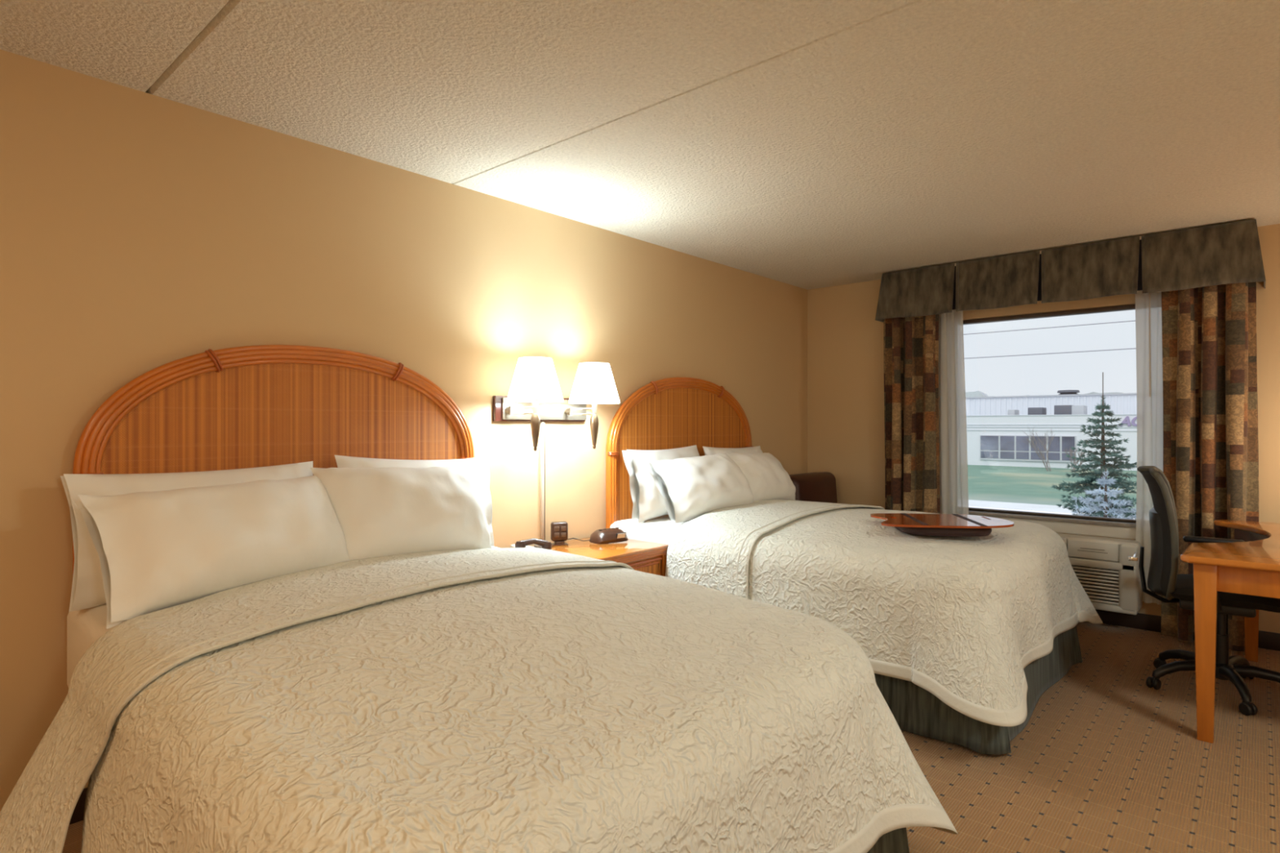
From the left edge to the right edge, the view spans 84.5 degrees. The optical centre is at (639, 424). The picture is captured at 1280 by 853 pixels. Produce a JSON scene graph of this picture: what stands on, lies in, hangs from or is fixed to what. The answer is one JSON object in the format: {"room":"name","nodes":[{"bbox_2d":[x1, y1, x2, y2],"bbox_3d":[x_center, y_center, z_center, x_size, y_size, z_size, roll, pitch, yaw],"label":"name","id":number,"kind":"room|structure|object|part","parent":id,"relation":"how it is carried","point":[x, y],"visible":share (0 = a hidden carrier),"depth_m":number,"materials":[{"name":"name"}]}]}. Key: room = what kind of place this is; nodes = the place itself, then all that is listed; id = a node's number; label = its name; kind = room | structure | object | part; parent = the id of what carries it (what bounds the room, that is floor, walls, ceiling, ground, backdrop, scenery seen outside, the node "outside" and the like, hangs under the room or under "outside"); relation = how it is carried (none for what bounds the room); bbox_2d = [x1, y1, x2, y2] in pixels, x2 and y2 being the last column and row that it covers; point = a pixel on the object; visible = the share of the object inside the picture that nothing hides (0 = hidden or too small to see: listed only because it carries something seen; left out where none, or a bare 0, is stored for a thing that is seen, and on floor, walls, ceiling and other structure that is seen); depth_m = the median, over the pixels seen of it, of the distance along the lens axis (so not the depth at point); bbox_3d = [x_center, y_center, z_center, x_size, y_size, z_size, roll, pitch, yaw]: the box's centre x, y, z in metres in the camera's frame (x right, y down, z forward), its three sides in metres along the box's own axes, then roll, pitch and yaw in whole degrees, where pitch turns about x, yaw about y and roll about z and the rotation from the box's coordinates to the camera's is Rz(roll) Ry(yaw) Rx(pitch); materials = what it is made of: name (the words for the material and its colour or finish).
{"room":"hotel room","nodes":[
{"label":"hotel room","id":0,"kind":"room"},
{"bbox_2d":[0,48,807,811],"bbox_3d":[-1.044,0.070,3.247,0.120,2.420,7.530,0,0,41],"label":"wall","id":1,"kind":"structure","parent":0,"point":[141,232],"depth_m":2.73,"materials":[{"name":"brown paint"}]},
{"bbox_2d":[69,787,87,824],"bbox_3d":[-0.994,1.230,3.203,0.012,0.100,7.290,0,0,41],"label":"baseboard","id":2,"kind":"structure","parent":1,"relation":"attached to","point":[77,815],"depth_m":2.27,"materials":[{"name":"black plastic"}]},
{"bbox_2d":[71,344,475,575],"bbox_3d":[-1.299,0.309,2.803,0.072,1.242,1.528,0,0,41],"label":"headboard","id":3,"kind":"object","parent":1,"relation":"attached to","point":[265,405],"visible":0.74,"depth_m":2.67,"materials":[{"name":"wood"}]},
{"bbox_3d":[-1.306,0.333,2.808,0.023,1.195,1.420,0,0,41],"label":"woven panel","id":4,"kind":"part","parent":3,"relation":"part of","materials":[{"name":"wicker"}]},
{"bbox_2d":[493,355,620,540],"bbox_3d":[-0.404,0.151,3.613,0.355,0.958,0.686,0,0,41],"label":"wall lamp","id":5,"kind":"object","parent":1,"relation":"attached to","point":[535,396],"visible":0.98,"depth_m":3.62,"materials":[{"name":"white fabric"}]},
{"bbox_3d":[-0.581,-0.072,3.501,0.188,0.045,0.064,0,0,26],"label":"arm","id":6,"kind":"part","parent":5,"relation":"part of","materials":[{"name":"silver metal"}]},
{"bbox_3d":[-0.510,-0.222,3.436,0.277,0.210,0.277,0,0,41],"label":"lamp shade","id":7,"kind":"part","parent":5,"relation":"part of","materials":[{"name":"white fabric"}]},
{"bbox_2d":[532,400,538,413],"bbox_3d":[-0.510,-0.105,3.436,0.030,0.110,0.030,0,0,41],"label":"socket","id":8,"kind":"object","parent":5,"relation":"attached to","point":[535,403],"depth_m":3.43,"materials":[{"name":"silver metal"}]},
{"bbox_3d":[-0.519,0.305,3.739,0.016,0.650,0.018,0,0,41],"label":"cord","id":9,"kind":"part","parent":5,"relation":"part of","materials":[{"name":"beige plastic"}]},
{"bbox_3d":[-0.496,-0.082,3.732,0.016,0.110,0.580,0,0,41],"label":"wall plate","id":10,"kind":"part","parent":5,"relation":"part of","materials":[{"name":"silver metal"}]},
{"bbox_3d":[-0.512,0.305,3.751,0.012,0.650,0.008,0,0,41],"label":"cord","id":11,"kind":"part","parent":5,"relation":"part of","materials":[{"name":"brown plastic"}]},
{"bbox_3d":[-0.313,-0.072,3.805,0.188,0.045,0.064,0,0,26],"label":"arm","id":12,"kind":"part","parent":5,"relation":"part of","materials":[{"name":"silver metal"}]},
{"bbox_3d":[-0.242,-0.222,3.740,0.277,0.210,0.277,0,0,41],"label":"lamp shade","id":13,"kind":"part","parent":5,"relation":"part of","materials":[{"name":"white fabric"}]},
{"bbox_2d":[591,402,596,415],"bbox_3d":[-0.242,-0.105,3.740,0.030,0.110,0.030,0,0,41],"label":"socket","id":14,"kind":"object","parent":5,"relation":"attached to","point":[593,404],"depth_m":3.73,"materials":[{"name":"silver metal"}]},
{"bbox_2d":[605,377,752,528],"bbox_3d":[0.314,0.309,4.633,0.072,1.242,1.528,0,0,41],"label":"headboard","id":15,"kind":"object","parent":1,"relation":"attached to","point":[673,412],"visible":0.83,"depth_m":4.46,"materials":[{"name":"wood"}]},
{"bbox_2d":[0,0,1279,289],"bbox_3d":[0.856,-1.200,1.605,5.140,0.120,7.740,0,0,41],"label":"ceiling","id":16,"kind":"structure","parent":0,"point":[807,144],"depth_m":2.46,"materials":[{"name":"white paint"}]},
{"bbox_2d":[62,621,1279,852],"bbox_3d":[0.839,1.330,1.587,5.300,0.100,7.690,0,0,41],"label":"floor","id":17,"kind":"structure","parent":0,"point":[1104,761],"depth_m":2.63,"materials":[{"name":"carpet"}]},
{"bbox_2d":[66,546,909,852],"bbox_3d":[-0.492,0.909,2.097,2.087,0.727,1.595,0,0,41],"label":"bed","id":18,"kind":"object","parent":17,"relation":"on","point":[85,627],"visible":0.02,"depth_m":2.06,"materials":[{"name":"white fabric"}]},
{"bbox_2d":[60,461,312,612],"bbox_3d":[-1.460,0.348,2.385,0.209,0.419,0.762,0,0,41],"label":"pillow","id":19,"kind":"object","parent":18,"relation":"on","point":[87,585],"visible":0.2,"depth_m":2.17,"materials":[{"name":"white fabric"}]},
{"bbox_2d":[74,475,349,629],"bbox_3d":[-1.286,0.367,2.230,0.310,0.370,0.734,0,0,35],"label":"pillow","id":20,"kind":"object","parent":18,"relation":"on","point":[162,549],"visible":0.94,"depth_m":2.07,"materials":[{"name":"white fabric"}]},
{"bbox_3d":[-0.539,0.705,2.133,1.970,0.320,1.550,0,0,41],"label":"mattress","id":21,"kind":"part","parent":18,"relation":"part of","materials":[{"name":"white fabric"}]},
{"bbox_2d":[310,465,492,560],"bbox_3d":[-0.889,0.348,2.719,0.663,0.384,0.312,0,0,-43],"label":"pillow","id":22,"kind":"object","parent":18,"relation":"on","point":[380,512],"visible":0.83,"depth_m":2.61,"materials":[{"name":"white fabric"}]},
{"bbox_2d":[334,454,493,546],"bbox_3d":[-0.922,0.345,2.984,0.213,0.454,0.736,0,0,41],"label":"pillow","id":23,"kind":"object","parent":18,"relation":"on","point":[479,468],"visible":0.16,"depth_m":3.13,"materials":[{"name":"white fabric"}]},
{"bbox_2d":[0,547,958,852],"bbox_3d":[-0.319,0.827,1.888,1.841,0.724,1.991,0,0,41],"label":"coverlet","id":24,"kind":"object","parent":18,"relation":"on","point":[504,700],"visible":1,"depth_m":1.52,"materials":[{"name":"white fabric"}]},
{"bbox_3d":[-0.602,0.767,2.140,1.901,0.595,0.252,0,0,-42],"label":"hem cord","id":25,"kind":"part","parent":24,"relation":"part of","materials":[{"name":"white fabric"}]},
{"bbox_2d":[551,537,668,576],"bbox_3d":[-0.282,0.955,3.572,0.522,0.650,0.787,0,0,41],"label":"nightstand","id":26,"kind":"object","parent":17,"relation":"on","point":[651,557],"visible":0.12,"depth_m":3.60,"materials":[{"name":"brown wood"}]},
{"bbox_2d":[510,537,551,550],"bbox_3d":[-0.502,0.584,3.362,0.221,0.102,0.140,0,0,-29],"label":"telephone","id":27,"kind":"object","parent":26,"relation":"on","point":[542,544],"visible":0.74,"depth_m":3.32,"materials":[{"name":"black plastic"}]},
{"bbox_2d":[551,521,568,546],"bbox_3d":[-0.423,0.571,3.703,0.088,0.121,0.060,0,0,-17],"label":"control box","id":28,"kind":"object","parent":26,"relation":"on","point":[559,530],"visible":0.98,"depth_m":3.68,"materials":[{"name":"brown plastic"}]},
{"bbox_2d":[567,527,627,543],"bbox_3d":[-0.242,0.645,3.788,0.366,0.172,0.169,0,0,-14],"label":"clock radio","id":29,"kind":"object","parent":26,"relation":"on","point":[606,535],"visible":0.98,"depth_m":3.76,"materials":[{"name":"brown plastic"}]},
{"bbox_3d":[-0.109,0.780,3.419,0.016,0.186,0.659,0,0,41],"label":"drawer moulding","id":30,"kind":"part","parent":26,"relation":"part of","materials":[{"name":"brown wood"}]},
{"bbox_3d":[-0.117,0.780,3.426,0.020,0.170,0.665,0,0,41],"label":"drawer","id":31,"kind":"part","parent":26,"relation":"part of","materials":[{"name":"wood"}]},
{"bbox_3d":[0.119,0.980,3.706,0.046,0.600,0.046,0,0,41],"label":"post","id":32,"kind":"part","parent":26,"relation":"part of","materials":[{"name":"wood"}]},
{"bbox_2d":[789,471,837,503],"bbox_3d":[1.407,0.829,5.365,0.585,0.903,0.700,0,0,41],"label":"armchair","id":33,"kind":"object","parent":17,"relation":"on","point":[816,486],"visible":0.14,"depth_m":5.38,"materials":[{"name":"brown leather"}]},
{"bbox_2d":[609,515,1082,755],"bbox_3d":[1.117,0.909,3.925,2.084,0.727,1.577,0,0,41],"label":"bed","id":34,"kind":"object","parent":17,"relation":"on","point":[915,709],"visible":0.16,"depth_m":2.94,"materials":[{"name":"white fabric"}]},
{"bbox_3d":[1.074,0.705,3.963,1.970,0.320,1.550,0,0,41],"label":"mattress","id":35,"kind":"part","parent":34,"relation":"part of","materials":[{"name":"white fabric"}]},
{"bbox_2d":[622,444,699,524],"bbox_3d":[0.186,0.344,4.242,0.222,0.430,0.746,0,0,41],"label":"pillow","id":36,"kind":"object","parent":34,"relation":"on","point":[648,503],"visible":0.4,"depth_m":4.02,"materials":[{"name":"white fabric"}]},
{"bbox_2d":[643,453,753,525],"bbox_3d":[0.380,0.362,4.127,0.708,0.374,0.327,0,0,-43],"label":"pillow","id":37,"kind":"object","parent":34,"relation":"on","point":[691,488],"visible":0.94,"depth_m":3.98,"materials":[{"name":"white fabric"}]},
{"bbox_2d":[702,445,763,455],"bbox_3d":[0.682,0.347,4.803,0.218,0.416,0.707,0,0,41],"label":"pillow","id":38,"kind":"object","parent":34,"relation":"on","point":[708,451],"visible":0.09,"depth_m":4.75,"materials":[{"name":"white fabric"}]},
{"bbox_2d":[717,453,795,501],"bbox_3d":[0.789,0.358,4.638,0.298,0.362,0.662,0,0,41],"label":"pillow","id":39,"kind":"object","parent":34,"relation":"on","point":[766,477],"visible":0.71,"depth_m":4.51,"materials":[{"name":"white fabric"}]},
{"bbox_2d":[665,499,1102,726],"bbox_3d":[1.303,0.774,3.760,1.731,0.612,1.906,0,0,41],"label":"coverlet","id":40,"kind":"object","parent":34,"relation":"on","point":[961,620],"visible":0.81,"depth_m":3.04,"materials":[{"name":"white fabric"}]},
{"bbox_3d":[1.053,0.744,3.984,0.092,0.551,1.796,0,0,41],"label":"hem cord","id":41,"kind":"part","parent":40,"relation":"part of","materials":[{"name":"white fabric"}]},
{"bbox_2d":[870,513,1013,537],"bbox_3d":[1.434,0.476,3.358,0.614,0.054,0.433,0,0,8],"label":"tray","id":42,"kind":"object","parent":40,"relation":"on","point":[919,524],"visible":1,"depth_m":3.23,"materials":[{"name":"brown wood"}]},
{"bbox_2d":[894,526,991,537],"bbox_3d":[1.430,0.481,3.358,0.408,0.044,0.377,0,0,7],"label":"cushion","id":43,"kind":"object","parent":42,"relation":"on","point":[970,531],"depth_m":3.18,"materials":[{"name":"black fabric"}]},
{"bbox_2d":[1128,466,1279,715],"bbox_3d":[2.795,0.746,3.401,0.698,1.068,0.655,0,0,41],"label":"office chair","id":44,"kind":"object","parent":17,"relation":"on","point":[1164,579],"visible":0.87,"depth_m":3.38,"materials":[{"name":"black plastic"}]},
{"bbox_3d":[2.529,0.670,3.597,0.041,0.018,0.211,0,0,41],"label":"adjustment lever","id":45,"kind":"part","parent":44,"relation":"part of","materials":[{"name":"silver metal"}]},
{"bbox_3d":[2.605,0.532,3.546,0.156,0.615,0.440,0,0,37],"label":"backrest","id":46,"kind":"part","parent":44,"relation":"part of","materials":[{"name":"black fabric"}]},
{"bbox_3d":[2.626,1.183,3.410,0.280,0.095,0.051,0,0,4],"label":"arm","id":47,"kind":"part","parent":44,"relation":"part of","materials":[{"name":"black plastic"}]},
{"bbox_3d":[2.760,1.183,3.567,0.051,0.095,0.280,0,0,-14],"label":"arm","id":48,"kind":"part","parent":44,"relation":"part of","materials":[{"name":"black plastic"}]},
{"bbox_3d":[2.917,0.724,3.589,0.252,0.280,0.209,0,0,41],"label":"armrest","id":49,"kind":"part","parent":44,"relation":"part of","materials":[{"name":"black plastic"}]},
{"bbox_3d":[2.653,0.724,3.228,0.252,0.280,0.209,0,0,41],"label":"armrest","id":50,"kind":"part","parent":44,"relation":"part of","materials":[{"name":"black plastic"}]},
{"bbox_3d":[2.817,0.805,3.384,0.484,0.082,0.494,0,0,41],"label":"seat","id":51,"kind":"part","parent":44,"relation":"part of","materials":[{"name":"black fabric"}]},
{"bbox_3d":[2.734,1.183,3.234,0.051,0.095,0.280,0,0,22],"label":"arm","id":52,"kind":"part","parent":44,"relation":"part of","materials":[{"name":"black plastic"}]},
{"bbox_3d":[2.950,1.183,3.488,0.280,0.095,0.051,0,0,-32],"label":"arm","id":53,"kind":"part","parent":44,"relation":"part of","materials":[{"name":"black plastic"}]},
{"bbox_3d":[2.933,1.183,3.281,0.280,0.095,0.051,0,0,41],"label":"arm","id":54,"kind":"part","parent":44,"relation":"part of","materials":[{"name":"black plastic"}]},
{"bbox_2d":[1180,520,1279,743],"bbox_3d":[3.222,0.905,2.989,1.380,0.750,1.535,0,0,41],"label":"desk","id":55,"kind":"object","parent":17,"relation":"on","point":[1251,566],"visible":0.99,"depth_m":2.84,"materials":[{"name":"brown wood"}]},
{"bbox_3d":[2.298,0.919,2.864,0.076,0.722,0.076,0,0,41],"label":"leg","id":56,"kind":"part","parent":55,"relation":"part of","materials":[{"name":"brown wood"}]},
{"bbox_3d":[3.326,0.919,3.833,0.076,0.722,0.076,0,0,41],"label":"leg","id":57,"kind":"part","parent":55,"relation":"part of","materials":[{"name":"brown wood"}]},
{"bbox_2d":[807,223,1279,633],"bbox_3d":[3.322,0.070,4.403,4.900,2.420,0.220,0,0,41],"label":"wall","id":58,"kind":"structure","parent":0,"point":[846,429],"depth_m":5.60,"materials":[{"name":"brown paint"}]},
{"bbox_2d":[963,304,1136,539],"bbox_3d":[2.842,-0.025,4.720,1.500,1.490,0.130,0,0,41],"label":"window","id":59,"kind":"structure","parent":58,"relation":"attached to","point":[1129,307],"depth_m":4.68,"materials":[{"name":"brown metal"}]},
{"bbox_3d":[2.865,-0.080,4.747,1.430,1.340,0.006,0,0,41],"label":"pane","id":60,"kind":"part","parent":59,"relation":"part of","materials":[{"name":"clear glass"}]},
{"bbox_2d":[875,218,1266,322],"bbox_3d":[2.660,-0.953,4.635,2.176,0.354,0.299,0,0,41],"label":"valance","id":61,"kind":"object","parent":58,"relation":"attached to","point":[1227,253],"visible":1,"depth_m":4.38,"materials":[{"name":"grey fabric"}]},
{"bbox_2d":[883,314,940,513],"bbox_3d":[2.002,0.170,5.220,0.407,2.180,0.110,0,0,41],"label":"drape","id":62,"kind":"object","parent":61,"relation":"hanging from","point":[910,344],"visible":0.64,"depth_m":5.20,"materials":[{"name":"fabric"}]},
{"bbox_3d":[1.972,-0.952,5.075,0.547,0.353,0.054,0,0,40],"label":"panel","id":63,"kind":"part","parent":61,"relation":"part of","materials":[{"name":"brown fabric"}]},
{"bbox_2d":[938,309,968,515],"bbox_3d":[2.253,0.075,5.082,0.240,2.030,0.034,0,0,41],"label":"sheer curtain","id":64,"kind":"object","parent":61,"relation":"hanging from","point":[953,442],"visible":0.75,"depth_m":5.07,"materials":[{"name":"white fabric"}]},
{"bbox_3d":[2.380,-0.952,4.721,0.519,0.353,0.059,0,0,41],"label":"panel","id":65,"kind":"part","parent":61,"relation":"part of","materials":[{"name":"brown fabric"}]},
{"bbox_3d":[2.777,-0.952,4.371,0.523,0.353,0.059,0,0,41],"label":"panel","id":66,"kind":"part","parent":61,"relation":"part of","materials":[{"name":"brown fabric"}]},
{"bbox_2d":[1134,290,1163,604],"bbox_3d":[3.151,0.075,4.291,0.230,2.030,0.035,0,0,41],"label":"sheer curtain","id":67,"kind":"object","parent":61,"relation":"hanging from","point":[1149,409],"visible":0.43,"depth_m":4.32,"materials":[{"name":"white fabric"}]},
{"bbox_2d":[1148,293,1151,396],"bbox_3d":[3.103,-0.545,4.290,0.010,0.750,0.008,0,0,41],"label":"wand","id":68,"kind":"object","parent":67,"relation":"hanging from","point":[1148,293],"visible":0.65,"depth_m":4.29,"materials":[{"name":"beige plastic"}]},
{"bbox_3d":[3.184,-0.952,4.007,0.554,0.353,0.054,0,0,43],"label":"panel","id":69,"kind":"part","parent":61,"relation":"part of","materials":[{"name":"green fabric"}]},
{"bbox_2d":[1160,281,1258,651],"bbox_3d":[3.266,0.170,4.053,0.443,2.180,0.113,0,0,41],"label":"drape","id":70,"kind":"object","parent":61,"relation":"hanging from","point":[1211,446],"visible":0.66,"depth_m":4.04,"materials":[{"name":"fabric"}]},
{"bbox_2d":[1057,533,1142,615],"bbox_3d":[2.667,0.935,4.677,1.075,0.430,0.235,0,0,41],"label":"air conditioner","id":71,"kind":"object","parent":58,"relation":"attached to","point":[1112,582],"visible":0.48,"depth_m":4.35,"materials":[{"name":"beige plastic"}]},
{"bbox_3d":[2.831,0.785,4.406,0.270,0.107,0.040,0,0,41],"label":"control door","id":72,"kind":"part","parent":71,"relation":"part of","materials":[{"name":"grey plastic"}]},
{"bbox_2d":[1095,609,1279,651],"bbox_3d":[3.245,1.230,4.316,4.900,0.100,0.012,0,0,41],"label":"baseboard","id":73,"kind":"structure","parent":58,"relation":"attached to","point":[1267,640],"depth_m":4.39,"materials":[{"name":"black plastic"}]},
{"label":"outside","id":74,"kind":"structure","parent":0,"visible":0},
{"bbox_2d":[967,464,1137,509],"bbox_3d":[62.202,4.530,105.138,240.000,0.500,160.000,0,0,41],"label":"ground","id":75,"kind":"structure","parent":74,"point":[1010,484],"depth_m":50.67,"materials":[{"name":"green plant"}]},
{"bbox_2d":[1022,426,1055,471],"bbox_3d":[37.193,2.140,65.916,3.651,4.307,2.636,0,0,-27],"label":"bare shrub","id":76,"kind":"object","parent":75,"relation":"on","point":[1046,438],"visible":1,"depth_m":65.69,"materials":[{"name":"grey plant"}]},
{"bbox_2d":[965,391,1123,396],"bbox_3d":[67.247,-1.852,171.346,240.000,12.264,6.000,0,0,41],"label":"tree line","id":77,"kind":"object","parent":75,"relation":"on","point":[977,393],"visible":0.03,"depth_m":159.33,"materials":[{"name":"grey plant"}]},
{"bbox_2d":[965,390,1137,471],"bbox_3d":[48.092,0.030,86.109,80.000,8.500,33.210,0,0,41],"label":"office building","id":78,"kind":"structure","parent":75,"relation":"on","point":[995,436],"depth_m":73.22,"materials":[{"name":"white concrete"}]},
{"bbox_3d":[36.738,3.130,74.062,1.720,0.720,0.120,0,0,41],"label":"pane","id":79,"kind":"part","parent":78,"relation":"part of","materials":[{"name":"grey glass"}]},
{"bbox_3d":[36.738,1.900,74.062,1.720,1.500,0.120,0,0,41],"label":"pane","id":80,"kind":"part","parent":78,"relation":"part of","materials":[{"name":"grey glass"}]},
{"bbox_3d":[38.014,3.130,72.937,1.320,0.720,0.120,0,0,41],"label":"pane","id":81,"kind":"part","parent":78,"relation":"part of","materials":[{"name":"grey glass"}]},
{"bbox_3d":[38.014,1.900,72.937,1.320,1.500,0.120,0,0,41],"label":"pane","id":82,"kind":"part","parent":78,"relation":"part of","materials":[{"name":"grey glass"}]},
{"bbox_3d":[39.083,3.130,71.995,1.170,0.720,0.120,0,0,41],"label":"pane","id":83,"kind":"part","parent":78,"relation":"part of","materials":[{"name":"grey glass"}]},
{"bbox_3d":[39.083,1.900,71.995,1.170,1.500,0.120,0,0,41],"label":"pane","id":84,"kind":"part","parent":78,"relation":"part of","materials":[{"name":"grey glass"}]},
{"bbox_3d":[40.170,3.130,71.036,1.370,0.720,0.120,0,0,41],"label":"pane","id":85,"kind":"part","parent":78,"relation":"part of","materials":[{"name":"grey glass"}]},
{"bbox_3d":[40.170,1.900,71.036,1.370,1.500,0.120,0,0,41],"label":"pane","id":86,"kind":"part","parent":78,"relation":"part of","materials":[{"name":"grey glass"}]},
{"bbox_3d":[41.202,3.130,70.127,1.020,0.720,0.120,0,0,41],"label":"pane","id":87,"kind":"part","parent":78,"relation":"part of","materials":[{"name":"grey glass"}]},
{"bbox_3d":[41.202,1.900,70.127,1.020,1.500,0.120,0,0,41],"label":"pane","id":88,"kind":"part","parent":78,"relation":"part of","materials":[{"name":"grey glass"}]},
{"bbox_3d":[42.128,3.130,69.310,1.090,0.720,0.120,0,0,41],"label":"pane","id":89,"kind":"part","parent":78,"relation":"part of","materials":[{"name":"grey glass"}]},
{"bbox_3d":[42.128,1.900,69.310,1.090,1.500,0.120,0,0,41],"label":"pane","id":90,"kind":"part","parent":78,"relation":"part of","materials":[{"name":"grey glass"}]},
{"bbox_2d":[1065,446,1088,472],"bbox_3d":[39.725,3.082,63.992,1.994,2.429,2.332,0,0,41],"label":"bare shrub","id":91,"kind":"object","parent":75,"relation":"on","point":[1070,452],"visible":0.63,"depth_m":63.86,"materials":[{"name":"grey plant"}]},
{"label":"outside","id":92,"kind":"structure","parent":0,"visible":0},
{"bbox_2d":[963,320,1135,334],"bbox_3d":[10.629,-3.275,23.957,50.001,0.496,0.022,0,0,41],"label":"power line","id":93,"kind":"object","parent":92,"point":[1134,320],"visible":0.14,"depth_m":21.96,"materials":[{"name":"grey"}]},
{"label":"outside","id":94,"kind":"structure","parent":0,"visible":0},
{"bbox_2d":[964,347,1136,359],"bbox_3d":[10.629,-2.465,23.957,50.001,0.496,0.022,0,0,41],"label":"power line","id":95,"kind":"object","parent":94,"point":[1133,348],"visible":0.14,"depth_m":21.96,"materials":[{"name":"grey"}]},
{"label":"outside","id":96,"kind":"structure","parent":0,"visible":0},
{"bbox_2d":[968,499,1134,519],"bbox_3d":[10.497,4.525,23.807,160.000,0.500,35.600,0,0,41],"label":"snowy ground","id":97,"kind":"structure","parent":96,"point":[974,504],"depth_m":36.56,"materials":[{"name":"white snow"}]},
{"bbox_2d":[1050,372,1137,519],"bbox_3d":[7.192,1.796,11.033,3.607,5.232,3.493,0,0,41],"label":"spruce tree","id":98,"kind":"object","parent":97,"relation":"on","point":[1099,462],"visible":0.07,"depth_m":10.91,"materials":[{"name":"green plant"}]},
{"bbox_2d":[1070,468,1136,519],"bbox_3d":[6.306,2.706,9.630,4.540,4.212,4.638,0,0,-2],"label":"spruce tree","id":99,"kind":"object","parent":97,"relation":"on","point":[1110,493],"visible":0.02,"depth_m":9.58,"materials":[{"name":"white plant"}]}
]}

